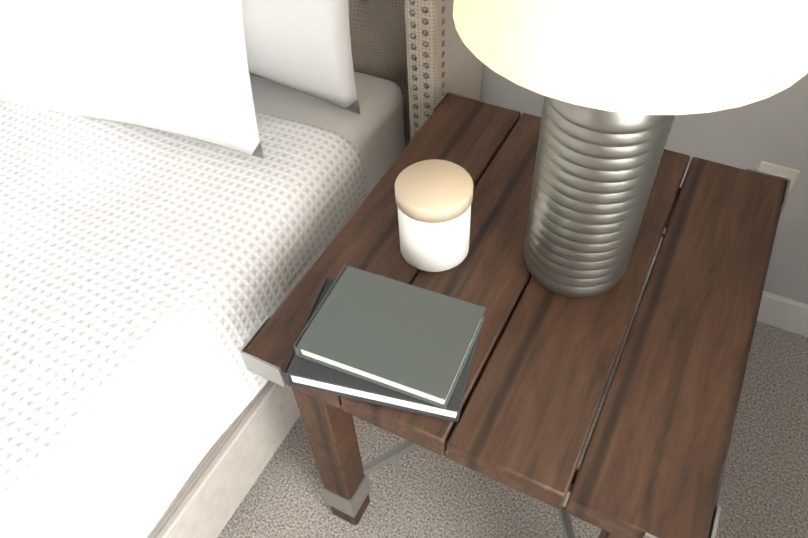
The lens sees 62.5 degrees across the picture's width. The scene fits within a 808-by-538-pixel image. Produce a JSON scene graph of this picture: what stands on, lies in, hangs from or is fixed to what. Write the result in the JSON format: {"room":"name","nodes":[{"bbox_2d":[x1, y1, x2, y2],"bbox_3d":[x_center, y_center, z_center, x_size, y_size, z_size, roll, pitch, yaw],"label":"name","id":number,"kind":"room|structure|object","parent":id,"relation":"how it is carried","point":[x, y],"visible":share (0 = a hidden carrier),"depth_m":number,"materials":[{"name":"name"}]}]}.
{"room":"bedroom","nodes":[
{"label":"bedroom","id":0,"kind":"room"},
{"bbox_2d":[217,284,807,537],"bbox_3d":[-1.719,0.876,1.069,5.276,0.060,4.170,20,53,19],"label":"floor","id":1,"kind":"structure","parent":0,"point":[419,492],"depth_m":1.31,"materials":[{"name":"carpet"}]},
{"bbox_2d":[0,0,481,537],"bbox_3d":[-1.342,-0.046,0.980,2.150,1.254,2.415,20,53,19],"label":"bed","id":2,"kind":"object","parent":1,"relation":"on","point":[186,186],"visible":0.79,"depth_m":1.07,"materials":[{"name":"fabric"}]},
{"bbox_2d":[0,0,263,158],"bbox_3d":[-0.540,-0.488,1.128,0.700,0.520,0.200,13,26,23],"label":"pillow","id":3,"kind":"object","parent":2,"relation":"on","point":[172,74],"depth_m":1.08,"materials":[{"name":"white fabric"}]},
{"bbox_2d":[0,0,369,114],"bbox_3d":[-0.471,-0.647,1.250,0.920,0.520,0.190,21,40,20],"label":"pillow","id":4,"kind":"object","parent":2,"relation":"on","point":[304,46],"depth_m":1.19,"materials":[{"name":"white fabric"}]},
{"bbox_2d":[240,91,790,537],"bbox_3d":[0.201,0.175,1.146,0.575,0.580,0.625,20,53,19],"label":"nightstand","id":5,"kind":"object","parent":1,"relation":"on","point":[540,384],"visible":0.67,"depth_m":0.85,"materials":[{"name":"brown wood"}]},
{"bbox_2d":[283,265,485,422],"bbox_3d":[-0.019,0.084,0.818,0.217,0.050,0.160,11,50,12],"label":"books","id":6,"kind":"object","parent":5,"relation":"on","point":[368,337],"visible":1,"depth_m":0.79,"materials":[{"name":"grey paper"}]},
{"bbox_2d":[394,159,473,271],"bbox_3d":[0.041,-0.071,0.902,0.102,0.122,0.102,20,53,19],"label":"jar","id":7,"kind":"object","parent":5,"relation":"on","point":[434,198],"visible":1,"depth_m":0.86,"materials":[{"name":"white ceramic"}]},
{"bbox_2d":[453,0,807,296],"bbox_3d":[0.220,-0.213,0.684,0.340,0.622,0.340,20,53,19],"label":"lamp","id":8,"kind":"object","parent":5,"relation":"on","point":[619,85],"visible":1,"depth_m":0.54,"materials":[{"name":"grey metal"}]},
{"bbox_2d":[480,62,807,303],"bbox_3d":[-0.875,-1.838,0.694,5.276,4.000,0.120,20,53,19],"label":"wall","id":9,"kind":"structure","parent":0,"point":[772,129],"depth_m":1.30,"materials":[{"name":"grey paint"}]},
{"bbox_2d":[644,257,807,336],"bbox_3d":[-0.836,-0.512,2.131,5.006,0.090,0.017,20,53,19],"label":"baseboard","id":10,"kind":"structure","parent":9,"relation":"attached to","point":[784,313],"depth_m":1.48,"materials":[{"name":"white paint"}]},
{"bbox_2d":[757,161,799,194],"bbox_3d":[0.718,-0.157,1.307,0.070,0.114,0.008,20,53,19],"label":"electrical outlet","id":11,"kind":"object","parent":9,"relation":"attached to","point":[791,174],"visible":0.17,"depth_m":1.27,"materials":[{"name":"white plastic"}]}
]}

